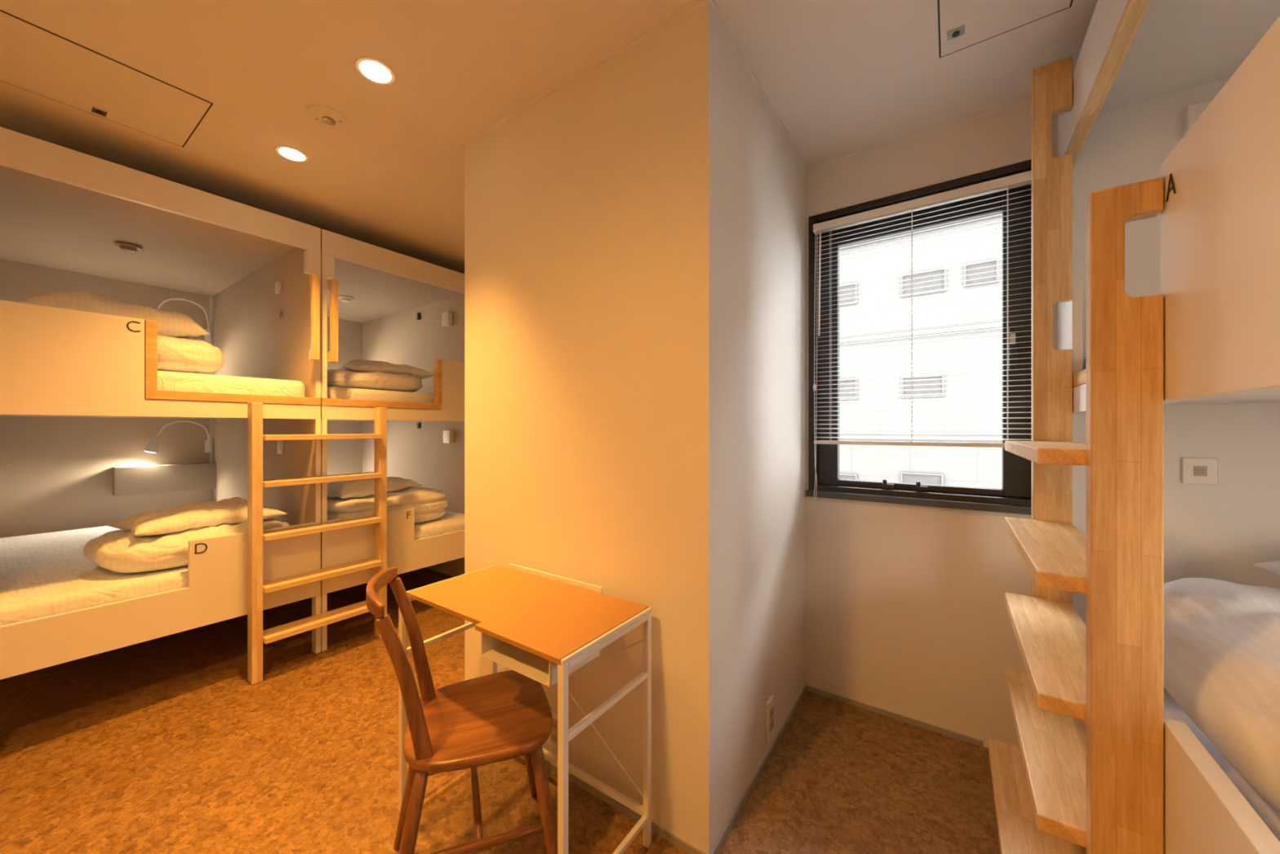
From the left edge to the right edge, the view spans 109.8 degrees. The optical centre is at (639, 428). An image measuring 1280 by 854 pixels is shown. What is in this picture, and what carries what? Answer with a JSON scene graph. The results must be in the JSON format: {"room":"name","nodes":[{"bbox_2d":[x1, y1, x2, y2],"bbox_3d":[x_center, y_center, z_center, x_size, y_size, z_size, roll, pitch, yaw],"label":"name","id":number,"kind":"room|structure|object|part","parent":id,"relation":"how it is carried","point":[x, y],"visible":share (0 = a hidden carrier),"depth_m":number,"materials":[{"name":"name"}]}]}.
{"room":"dormitory","nodes":[
{"label":"dormitory","id":0,"kind":"room"},
{"bbox_2d":[0,567,999,853],"bbox_3d":[-1.083,1.270,1.519,6.410,0.100,3.465,0,0,35],"label":"floor","id":1,"kind":"structure","parent":0,"point":[166,744],"depth_m":1.60,"materials":[{"name":"brown carpet"}]},
{"bbox_2d":[0,126,320,679],"bbox_3d":[-2.855,0.064,2.570,2.080,2.312,1.075,0,0,35],"label":"bunk bed","id":2,"kind":"object","parent":1,"relation":"on","point":[82,403],"visible":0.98,"depth_m":2.45,"materials":[{"name":"grey laminate"}]},
{"bbox_2d":[0,525,187,626],"bbox_3d":[-2.833,0.712,2.549,1.840,0.113,1.005,0,0,35],"label":"mattress","id":3,"kind":"object","parent":2,"relation":"on","point":[42,575],"visible":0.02,"depth_m":1.98,"materials":[{"name":"white fabric"}]},
{"bbox_2d":[84,517,289,573],"bbox_3d":[-2.290,0.561,2.320,0.617,0.185,0.719,0,0,35],"label":"duvet","id":4,"kind":"object","parent":3,"relation":"on","point":[120,551],"visible":0.63,"depth_m":2.03,"materials":[{"name":"white fabric"}]},
{"bbox_2d":[105,497,287,535],"bbox_3d":[-2.253,0.433,2.314,0.420,0.114,0.580,0,0,29],"label":"pillow","id":5,"kind":"object","parent":4,"relation":"on","point":[233,510],"visible":0.84,"depth_m":2.17,"materials":[{"name":"white fabric"}]},
{"bbox_3d":[-3.702,-0.080,3.156,0.020,1.980,1.075,0,0,35],"label":"panel","id":6,"kind":"part","parent":2,"relation":"part of","materials":[{"name":"grey laminate"}]},
{"bbox_2d":[114,240,142,253],"bbox_3d":[-2.923,-1.030,2.569,0.108,0.037,0.108,0,0,35],"label":"smoke detector","id":7,"kind":"object","parent":2,"relation":"attached to","point":[124,246],"visible":1,"depth_m":2.55,"materials":[{"name":"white plastic"}]},
{"bbox_3d":[-2.880,-1.060,2.587,1.978,0.020,1.031,0,0,35],"label":"panel","id":8,"kind":"part","parent":2,"relation":"part of","materials":[{"name":"grey laminate"}]},
{"bbox_2d":[111,462,216,496],"bbox_3d":[-3.503,0.367,3.329,0.110,0.195,0.520,0,0,35],"label":"shelf","id":9,"kind":"object","parent":2,"relation":"attached to","point":[143,478],"depth_m":3.28,"materials":[{"name":"beige laminate"}]},
{"bbox_2d":[143,420,210,453],"bbox_3d":[-3.444,0.064,3.362,0.072,0.252,0.380,0,0,24],"label":"reading lamp","id":10,"kind":"object","parent":2,"relation":"attached to","point":[153,446],"visible":1,"depth_m":3.26,"materials":[{"name":"white plastic"}]},
{"bbox_2d":[156,297,210,342],"bbox_3d":[-3.444,-0.826,3.362,0.072,0.292,0.380,0,0,24],"label":"reading lamp","id":11,"kind":"object","parent":2,"relation":"attached to","point":[207,337],"visible":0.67,"depth_m":3.48,"materials":[{"name":"white plastic"}]},
{"bbox_2d":[157,370,304,396],"bbox_3d":[-2.891,-0.194,2.588,1.900,0.133,1.005,0,0,35],"label":"mattress","id":12,"kind":"object","parent":2,"relation":"on","point":[166,380],"visible":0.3,"depth_m":2.19,"materials":[{"name":"white fabric"}]},
{"bbox_2d":[157,334,223,374],"bbox_3d":[-2.480,-0.359,2.177,0.706,0.196,0.642,0,0,35],"label":"duvet","id":13,"kind":"object","parent":12,"relation":"on","point":[177,354],"visible":0.34,"depth_m":2.12,"materials":[{"name":"white fabric"}]},
{"bbox_2d":[18,289,209,337],"bbox_3d":[-2.487,-0.524,2.099,0.480,0.178,0.580,0,0,29],"label":"pillow","id":14,"kind":"object","parent":13,"relation":"on","point":[170,323],"visible":0.48,"depth_m":2.01,"materials":[{"name":"white fabric"}]},
{"bbox_3d":[-1.942,-0.295,2.196,0.046,0.339,0.650,0,0,35],"label":"timber trim","id":15,"kind":"part","parent":2,"relation":"part of","materials":[{"name":"brown wood"}]},
{"bbox_3d":[-2.572,-0.080,3.014,2.000,1.980,0.022,0,0,35],"label":"panel","id":16,"kind":"part","parent":2,"relation":"part of","materials":[{"name":"grey laminate"}]},
{"bbox_2d":[275,280,281,294],"bbox_3d":[-2.204,-0.858,2.737,0.070,0.070,0.014,0,0,35],"label":"light switch","id":17,"kind":"object","parent":2,"relation":"attached to","point":[278,284],"visible":1,"depth_m":2.72,"materials":[{"name":"white plastic"}]},
{"bbox_2d":[277,310,282,317],"bbox_3d":[-2.185,-0.693,2.723,0.050,0.040,0.014,0,0,35],"label":"plate","id":18,"kind":"object","parent":2,"relation":"attached to","point":[280,312],"visible":1,"depth_m":2.71,"materials":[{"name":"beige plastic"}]},
{"bbox_2d":[277,440,283,453],"bbox_3d":[-2.175,0.114,2.717,0.070,0.080,0.014,0,0,35],"label":"light switch","id":19,"kind":"object","parent":2,"relation":"attached to","point":[280,443],"visible":0.96,"depth_m":2.70,"materials":[{"name":"white plastic"}]},
{"bbox_3d":[-1.741,-0.590,2.401,0.057,0.450,0.032,0,0,35],"label":"grab handle","id":20,"kind":"part","parent":2,"relation":"part of","materials":[{"name":"brown wood"}]},
{"bbox_3d":[-1.769,1.065,2.457,0.054,0.310,0.024,0,0,35],"label":"post","id":21,"kind":"part","parent":2,"relation":"part of","materials":[{"name":"white laminate"}]},
{"bbox_2d":[247,402,386,684],"bbox_3d":[-1.691,0.548,2.408,0.126,1.343,0.623,0,0,35],"label":"ladder","id":22,"kind":"object","parent":1,"relation":"on","point":[256,636],"visible":0.91,"depth_m":2.26,"materials":[{"name":"brown wood"}]},
{"bbox_2d":[320,228,464,651],"bbox_3d":[-2.233,0.064,3.468,2.080,2.312,1.100,0,0,35],"label":"bunk bed","id":23,"kind":"object","parent":1,"relation":"on","point":[388,289],"visible":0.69,"depth_m":3.36,"materials":[{"name":"grey laminate"}]},
{"bbox_3d":[-2.556,-0.080,3.036,2.000,1.980,0.022,0,0,35],"label":"panel","id":24,"kind":"part","parent":23,"relation":"part of","materials":[{"name":"grey laminate"}]},
{"bbox_3d":[-1.752,1.065,2.481,0.054,0.310,0.024,0,0,35],"label":"post","id":25,"kind":"part","parent":23,"relation":"part of","materials":[{"name":"white laminate"}]},
{"bbox_3d":[-1.690,-0.590,2.474,0.057,0.450,0.032,0,0,35],"label":"grab handle","id":26,"kind":"part","parent":23,"relation":"part of","materials":[{"name":"brown wood"}]},
{"bbox_3d":[-3.080,-0.080,4.054,0.020,1.980,1.100,0,0,35],"label":"panel","id":27,"kind":"part","parent":23,"relation":"part of","materials":[{"name":"grey laminate"}]},
{"bbox_2d":[337,294,354,302],"bbox_3d":[-2.350,-1.030,3.589,0.110,0.037,0.110,0,0,35],"label":"smoke detector","id":28,"kind":"object","parent":23,"relation":"attached to","point":[343,298],"visible":0.98,"depth_m":3.56,"materials":[{"name":"white plastic"}]},
{"bbox_2d":[327,386,433,403],"bbox_3d":[-2.266,-0.183,3.491,1.900,0.113,1.020,0,0,35],"label":"mattress","id":29,"kind":"object","parent":23,"relation":"on","point":[340,393],"visible":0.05,"depth_m":2.77,"materials":[{"name":"white fabric"}]},
{"bbox_2d":[327,368,422,391],"bbox_3d":[-1.860,-0.309,3.013,0.629,0.136,0.626,0,0,32],"label":"duvet","id":30,"kind":"object","parent":29,"relation":"on","point":[335,378],"visible":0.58,"depth_m":2.79,"materials":[{"name":"white fabric"}]},
{"bbox_2d":[338,359,433,379],"bbox_3d":[-1.759,-0.406,3.116,0.560,0.102,0.400,0,0,-41],"label":"pillow","id":31,"kind":"object","parent":30,"relation":"on","point":[357,365],"visible":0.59,"depth_m":2.97,"materials":[{"name":"white fabric"}]},
{"bbox_3d":[-1.554,-0.295,2.757,0.046,0.339,0.704,0,0,35],"label":"timber trim","id":32,"kind":"part","parent":23,"relation":"part of","materials":[{"name":"brown wood"}]},
{"bbox_3d":[-2.258,-1.060,3.486,1.978,0.020,1.056,0,0,35],"label":"panel","id":33,"kind":"part","parent":23,"relation":"part of","materials":[{"name":"white paint"}]},
{"bbox_3d":[-1.942,-0.080,3.922,2.000,1.980,0.022,0,0,35],"label":"panel","id":34,"kind":"part","parent":23,"relation":"part of","materials":[{"name":"grey laminate"}]},
{"bbox_2d":[417,312,420,319],"bbox_3d":[-1.910,-0.968,3.877,0.040,0.060,0.014,0,0,35],"label":"light switch","id":35,"kind":"object","parent":23,"relation":"attached to","point":[418,313],"visible":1,"depth_m":3.87,"materials":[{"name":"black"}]},
{"bbox_2d":[414,511,464,539],"bbox_3d":[-2.249,0.712,3.479,1.940,0.113,1.020,0,0,35],"label":"mattress","id":36,"kind":"object","parent":23,"relation":"on","point":[451,522],"visible":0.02,"depth_m":3.11,"materials":[{"name":"white fabric"}]},
{"bbox_2d":[327,487,448,523],"bbox_3d":[-1.810,0.537,3.080,0.634,0.232,0.835,0,0,35],"label":"duvet","id":37,"kind":"object","parent":36,"relation":"on","point":[428,504],"visible":0.44,"depth_m":2.97,"materials":[{"name":"white fabric"}]},
{"bbox_2d":[327,476,422,498],"bbox_3d":[-1.852,0.384,3.034,0.420,0.120,0.560,0,0,26],"label":"pillow","id":38,"kind":"object","parent":37,"relation":"on","point":[361,488],"visible":0.68,"depth_m":2.86,"materials":[{"name":"white fabric"}]},
{"bbox_2d":[441,311,452,327],"bbox_3d":[-1.552,-0.877,3.612,0.090,0.110,0.042,0,0,35],"label":"wall box","id":39,"kind":"object","parent":23,"relation":"attached to","point":[446,317],"visible":1,"depth_m":3.59,"materials":[{"name":"white plastic"}]},
{"bbox_2d":[443,430,453,443],"bbox_3d":[-1.536,0.067,3.601,0.090,0.100,0.042,0,0,35],"label":"wall box","id":40,"kind":"object","parent":23,"relation":"attached to","point":[448,435],"visible":1,"depth_m":3.58,"materials":[{"name":"white plastic"}]},
{"bbox_2d":[366,566,557,853],"bbox_3d":[-0.476,0.806,1.229,0.464,0.833,0.412,0,0,-23],"label":"dining chair","id":41,"kind":"object","parent":1,"relation":"on","point":[472,723],"visible":0.97,"depth_m":1.15,"materials":[{"name":"brown wood"}]},
{"bbox_3d":[-0.665,0.410,1.148,0.054,0.042,0.311,0,0,-23],"label":"crest rail","id":42,"kind":"part","parent":41,"relation":"part of","materials":[{"name":"brown wood"}]},
{"bbox_3d":[-0.549,0.613,1.051,0.123,0.371,0.023,0,0,-31],"label":"post","id":43,"kind":"part","parent":41,"relation":"part of","materials":[{"name":"brown wood"}]},
{"bbox_3d":[-0.658,1.012,1.304,0.118,0.420,0.034,0,0,5],"label":"leg","id":44,"kind":"part","parent":41,"relation":"part of","materials":[{"name":"brown wood"}]},
{"bbox_3d":[-0.655,0.613,1.298,0.122,0.371,0.023,0,0,-16],"label":"post","id":45,"kind":"part","parent":41,"relation":"part of","materials":[{"name":"brown wood"}]},
{"bbox_3d":[-0.546,1.012,1.045,0.034,0.420,0.118,0,0,34],"label":"leg","id":46,"kind":"part","parent":41,"relation":"part of","materials":[{"name":"brown wood"}]},
{"bbox_3d":[-0.443,0.795,1.243,0.370,0.027,0.381,0,0,-23],"label":"seat","id":47,"kind":"part","parent":41,"relation":"part of","materials":[{"name":"brown wood"}]},
{"bbox_3d":[-0.368,1.012,1.459,0.034,0.420,0.103,0,0,30],"label":"leg","id":48,"kind":"part","parent":41,"relation":"part of","materials":[{"name":"brown wood"}]},
{"bbox_3d":[-0.235,1.012,1.149,0.103,0.420,0.034,0,0,19],"label":"leg","id":49,"kind":"part","parent":41,"relation":"part of","materials":[{"name":"brown wood"}]},
{"bbox_2d":[398,563,651,853],"bbox_3d":[-0.364,0.864,1.377,0.723,0.712,0.380,0,0,35],"label":"desk","id":50,"kind":"object","parent":1,"relation":"on","point":[543,627],"visible":0.76,"depth_m":1.29,"materials":[{"name":"white paint"}]},
{"bbox_3d":[-0.755,0.879,1.431,0.019,0.682,0.019,0,0,35],"label":"leg","id":51,"kind":"part","parent":50,"relation":"part of","materials":[{"name":"white paint"}]},
{"bbox_3d":[-0.656,0.715,1.574,0.015,0.016,0.328,0,0,35],"label":"rail","id":52,"kind":"part","parent":50,"relation":"part of","materials":[{"name":"white metal"}]},
{"bbox_3d":[-0.558,0.879,1.716,0.019,0.682,0.019,0,0,35],"label":"leg","id":53,"kind":"part","parent":50,"relation":"part of","materials":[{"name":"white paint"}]},
{"bbox_2d":[480,632,599,687],"bbox_3d":[-0.267,0.573,1.205,0.260,0.070,0.183,0,0,35],"label":"shelf","id":54,"kind":"object","parent":50,"relation":"attached to","point":[531,663],"depth_m":1.16,"materials":[{"name":"white paint"}]},
{"bbox_3d":[-0.176,0.879,1.030,0.019,0.682,0.019,0,0,35],"label":"leg","id":55,"kind":"part","parent":50,"relation":"part of","materials":[{"name":"white paint"}]},
{"bbox_3d":[-0.269,1.126,1.515,0.685,0.018,0.016,0,0,35],"label":"rail","id":56,"kind":"part","parent":50,"relation":"part of","materials":[{"name":"white metal"}]},
{"bbox_3d":[-0.078,0.547,1.173,0.019,0.018,0.328,0,0,35],"label":"rail","id":57,"kind":"part","parent":50,"relation":"part of","materials":[{"name":"white metal"}]},
{"bbox_3d":[-0.078,0.715,1.173,0.015,0.016,0.328,0,0,35],"label":"rail","id":58,"kind":"part","parent":50,"relation":"part of","materials":[{"name":"white metal"}]},
{"bbox_3d":[-0.078,1.135,1.173,0.015,0.016,0.328,0,0,35],"label":"rail","id":59,"kind":"part","parent":50,"relation":"part of","materials":[{"name":"white metal"}]},
{"bbox_3d":[0.021,0.879,1.315,0.019,0.682,0.019,0,0,35],"label":"leg","id":60,"kind":"part","parent":50,"relation":"part of","materials":[{"name":"white paint"}]},
{"bbox_2d":[987,55,1163,853],"bbox_3d":[1.043,0.040,1.151,0.205,2.360,0.754,0,0,35],"label":"steps","id":61,"kind":"structure","parent":1,"relation":"on","point":[1085,775],"depth_m":0.86,"materials":[{"name":"brown wood"}]},
{"bbox_2d":[1057,0,1279,853],"bbox_3d":[1.307,0.064,0.451,1.025,2.312,2.030,0,0,35],"label":"bunk bed","id":62,"kind":"object","parent":1,"relation":"on","point":[1212,251],"visible":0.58,"depth_m":1.13,"materials":[{"name":"white laminate"}]},
{"bbox_3d":[1.148,-0.146,1.084,0.040,0.040,0.710,0,0,35],"label":"timber trim","id":63,"kind":"part","parent":62,"relation":"part of","materials":[{"name":"brown wood"}]},
{"bbox_2d":[1083,358,1085,369],"bbox_3d":[1.315,-0.189,0.446,0.935,0.122,1.950,0,0,35],"label":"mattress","id":64,"kind":"object","parent":62,"relation":"on","point":[1084,363],"visible":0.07,"depth_m":1.48,"materials":[{"name":"white fabric"}]},
{"bbox_3d":[0.901,-0.896,0.732,0.035,0.017,2.030,0,0,35],"label":"timber trim","id":65,"kind":"part","parent":62,"relation":"part of","materials":[{"name":"brown wood"}]},
{"bbox_3d":[1.889,-0.080,1.269,0.999,1.980,0.022,0,0,35],"label":"panel","id":66,"kind":"part","parent":62,"relation":"part of","materials":[{"name":"white laminate"}]},
{"bbox_3d":[1.309,-1.060,0.450,0.979,0.020,1.986,0,0,35],"label":"panel","id":67,"kind":"part","parent":62,"relation":"part of","materials":[{"name":"white laminate"}]},
{"bbox_2d":[1183,98,1213,135],"bbox_3d":[1.709,-0.944,1.360,0.075,0.080,0.032,0,0,35],"label":"wall box","id":68,"kind":"object","parent":62,"relation":"attached to","point":[1192,113],"visible":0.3,"depth_m":1.36,"materials":[{"name":"white plastic"}]},
{"bbox_2d":[1182,457,1217,484],"bbox_3d":[1.709,0.130,1.372,0.070,0.080,0.014,0,0,35],"label":"socket","id":69,"kind":"object","parent":62,"relation":"attached to","point":[1194,470],"visible":1,"depth_m":1.37,"materials":[{"name":"white plastic"}]},
{"bbox_2d":[1163,687,1279,841],"bbox_3d":[1.309,0.712,0.450,0.950,0.113,1.950,0,0,35],"label":"mattress","id":70,"kind":"object","parent":62,"relation":"on","point":[1172,710],"visible":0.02,"depth_m":0.86,"materials":[{"name":"white fabric"}]},
{"bbox_2d":[1163,577,1279,814],"bbox_3d":[1.415,0.509,0.695,0.827,0.288,1.261,0,0,35],"label":"duvet","id":71,"kind":"object","parent":70,"relation":"on","point":[1221,638],"visible":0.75,"depth_m":0.85,"materials":[{"name":"white fabric"}]},
{"bbox_2d":[1248,560,1279,575],"bbox_3d":[1.762,0.331,0.884,0.530,0.113,0.460,0,0,29],"label":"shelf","id":72,"kind":"object","parent":71,"relation":"on","point":[1273,566],"visible":1,"depth_m":1.16,"materials":[{"name":"white"}]},
{"bbox_2d":[0,0,1097,273],"bbox_3d":[-1.083,-1.270,1.519,6.410,0.120,3.465,0,0,35],"label":"ceiling","id":73,"kind":"structure","parent":0,"point":[842,77],"depth_m":1.56,"materials":[{"name":"white paint"}]},
{"bbox_2d":[0,9,213,146],"bbox_3d":[-1.911,-1.205,1.607,0.456,0.010,0.476,0,0,35],"label":"ceiling hatch","id":74,"kind":"object","parent":73,"relation":"attached to","point":[37,60],"visible":1,"depth_m":1.57,"materials":[{"name":"paint"}]},
{"bbox_2d":[274,145,309,162],"bbox_3d":[-1.532,-1.203,1.979,0.120,0.014,0.120,0,0,35],"label":"recessed light","id":75,"kind":"object","parent":73,"relation":"in","point":[289,153],"visible":1,"depth_m":1.97,"materials":[{"name":"white plastic"}]},
{"bbox_2d":[306,104,351,131],"bbox_3d":[-1.213,-1.201,1.752,0.144,0.018,0.144,0,0,35],"label":"emergency light","id":76,"kind":"object","parent":73,"relation":"attached to","point":[326,117],"visible":1,"depth_m":1.74,"materials":[{"name":"white paint"}]},
{"bbox_2d":[355,56,395,84],"bbox_3d":[-0.894,-1.203,1.521,0.120,0.014,0.120,0,0,35],"label":"recessed light","id":77,"kind":"object","parent":73,"relation":"in","point":[375,70],"visible":1,"depth_m":1.51,"materials":[{"name":"white plastic"}]},
{"bbox_2d":[462,0,1031,171],"bbox_3d":[0.377,-1.205,1.660,2.175,0.010,0.772,0,0,-7],"label":"trim","id":78,"kind":"structure","parent":73,"relation":"attached to","point":[699,2],"depth_m":1.63,"materials":[{"name":"white paint"}]},
{"bbox_2d":[937,0,1073,57],"bbox_3d":[0.978,-1.205,1.191,0.315,0.010,0.452,0,0,35],"label":"ceiling hatch","id":79,"kind":"object","parent":73,"relation":"attached to","point":[962,24],"visible":1,"depth_m":1.32,"materials":[{"name":"paint"}]},
{"bbox_3d":[0.963,-1.202,1.370,0.018,0.004,0.018,0,0,-22],"label":"latch knob","id":80,"kind":"part","parent":79,"relation":"part of","materials":[{"name":"silver metal"}]},
{"bbox_2d":[464,0,805,853],"bbox_3d":[0.015,0.005,2.003,1.141,2.430,1.019,0,0,35],"label":"wall column","id":81,"kind":"structure","parent":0,"point":[635,233],"depth_m":1.47,"materials":[{"name":"white paint"}]},
{"bbox_2d":[547,710,557,749],"bbox_3d":[-0.301,1.070,1.593,0.070,0.120,0.014,0,0,35],"label":"wall outlet","id":82,"kind":"object","parent":81,"relation":"attached to","point":[553,739],"visible":0.4,"depth_m":1.59,"materials":[{"name":"white plastic"}]},
{"bbox_2d":[550,730,557,744],"bbox_3d":[-0.304,1.093,1.589,0.036,0.038,0.003,0,0,35],"label":"socket","id":83,"kind":"object","parent":82,"relation":"attached to","point":[553,735],"depth_m":1.59,"materials":[{"name":"white plastic"}]},
{"bbox_2d":[551,718,557,731],"bbox_3d":[-0.304,1.048,1.589,0.036,0.038,0.003,0,0,35],"label":"socket","id":84,"kind":"object","parent":82,"relation":"attached to","point":[554,728],"depth_m":1.59,"materials":[{"name":"white plastic"}]},
{"bbox_2d":[544,685,806,853],"bbox_3d":[0.014,1.209,1.997,1.147,0.022,1.019,0,0,35],"label":"baseboard","id":85,"kind":"structure","parent":81,"relation":"attached to","point":[673,839],"depth_m":1.45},
{"bbox_2d":[765,694,774,742],"bbox_3d":[0.485,1.076,1.668,0.014,0.140,0.070,0,0,35],"label":"wall outlet","id":86,"kind":"object","parent":81,"relation":"attached to","point":[770,705],"visible":1,"depth_m":1.65,"materials":[{"name":"white plastic"}]},
{"bbox_2d":[769,705,773,719],"bbox_3d":[0.489,1.054,1.665,0.003,0.038,0.036,0,0,35],"label":"socket","id":87,"kind":"object","parent":86,"relation":"attached to","point":[771,707],"depth_m":1.66,"materials":[{"name":"white plastic"}]},
{"bbox_2d":[769,717,773,732],"bbox_3d":[0.489,1.099,1.665,0.003,0.038,0.036,0,0,35],"label":"socket","id":88,"kind":"object","parent":86,"relation":"attached to","point":[771,719],"depth_m":1.66,"materials":[{"name":"white plastic"}]},
{"bbox_2d":[425,100,1058,748],"bbox_3d":[-0.153,0.005,2.861,6.210,2.430,0.200,0,0,35],"label":"wall","id":89,"kind":"structure","parent":0,"point":[907,615],"depth_m":1.84,"materials":[{"name":"white paint"}]},
{"bbox_2d":[805,684,982,746],"bbox_3d":[1.042,1.209,1.908,0.658,0.022,0.006,0,0,35],"label":"baseboard","id":90,"kind":"structure","parent":89,"relation":"attached to","point":[975,741],"depth_m":1.88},
{"bbox_2d":[806,159,1031,515],"bbox_3d":[1.149,-0.334,1.890,0.833,1.292,0.155,0,0,35],"label":"window","id":91,"kind":"structure","parent":89,"relation":"attached to","point":[1014,496],"depth_m":1.83,"materials":[{"name":"black metal"}]},
{"bbox_3d":[1.111,0.298,1.835,0.833,0.028,0.022,0,0,35],"label":"sill","id":92,"kind":"part","parent":91,"relation":"part of","materials":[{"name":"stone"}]},
{"bbox_3d":[1.399,-0.300,1.688,0.022,0.160,0.022,0,0,35],"label":"handle","id":93,"kind":"part","parent":91,"relation":"part of","materials":[{"name":"silver metal"}]},
{"bbox_2d":[813,170,1031,508],"bbox_3d":[1.099,-0.269,1.816,0.761,1.298,0.070,0,0,35],"label":"blind","id":94,"kind":"object","parent":89,"relation":"attached to","point":[1006,183],"visible":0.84,"depth_m":1.77,"materials":[{"name":"white plastic"}]},
{"bbox_3d":[0.783,-0.250,2.004,0.017,1.260,0.011,0,0,35],"label":"pull cord","id":95,"kind":"part","parent":94,"relation":"part of","materials":[{"name":"white fabric"}]},
{"bbox_3d":[0.845,-0.412,1.993,0.002,0.945,0.029,0,0,35],"label":"ladder cord","id":96,"kind":"part","parent":94,"relation":"part of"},
{"bbox_3d":[1.100,0.062,1.817,0.757,0.016,0.024,0,0,35],"label":"rail","id":97,"kind":"part","parent":94,"relation":"part of","materials":[{"name":"silver metal"}]},
{"bbox_3d":[1.100,-0.412,1.817,0.002,0.945,0.029,0,0,35],"label":"ladder cord","id":98,"kind":"part","parent":94,"relation":"part of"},
{"bbox_3d":[1.347,-0.412,1.646,0.002,0.945,0.029,0,0,35],"label":"ladder cord","id":99,"kind":"part","parent":94,"relation":"part of","materials":[{"name":"white fabric"}]},
{"label":"outside","id":100,"kind":"structure","parent":0,"visible":0},
{"bbox_3d":[6.721,9.370,11.463,30.000,0.300,21.500,0,0,35],"label":"ground","id":101,"kind":"structure","parent":100,"visible":0},
{"bbox_2d":[839,213,1001,488],"bbox_3d":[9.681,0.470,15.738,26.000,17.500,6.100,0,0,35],"label":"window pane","id":102,"kind":"structure","parent":101,"relation":"on","point":[963,466],"depth_m":13.14,"materials":[{"name":"glass"}]},
{"bbox_3d":[6.568,1.638,14.291,0.520,0.298,0.016,0,0,35],"label":"pane","id":103,"kind":"part","parent":102,"relation":"part of","materials":[{"name":"glass"}]},
{"bbox_3d":[6.568,-1.240,14.291,0.520,0.564,0.016,0,0,35],"label":"pane","id":104,"kind":"part","parent":102,"relation":"part of","materials":[{"name":"white glass"}]},
{"bbox_3d":[6.551,-4.254,14.302,0.565,0.565,0.016,0,0,35],"label":"pane","id":105,"kind":"part","parent":102,"relation":"part of","materials":[{"name":"white glass"}]},
{"bbox_3d":[8.235,1.506,13.136,0.958,0.307,0.016,0,0,35],"label":"pane","id":106,"kind":"part","parent":102,"relation":"part of","materials":[{"name":"glass"}]},
{"bbox_3d":[8.249,-1.220,13.127,0.957,0.530,0.016,0,0,35],"label":"pane","id":107,"kind":"part","parent":102,"relation":"part of","materials":[{"name":"glass"}]},
{"bbox_3d":[8.263,-4.247,13.117,1.018,0.570,0.016,0,0,35],"label":"pane","id":108,"kind":"part","parent":102,"relation":"part of","materials":[{"name":"glass"}]},
{"bbox_3d":[9.369,-4.267,12.351,0.665,0.531,0.016,0,0,35],"label":"pane","id":109,"kind":"part","parent":102,"relation":"part of","materials":[{"name":"glass"}]}
]}

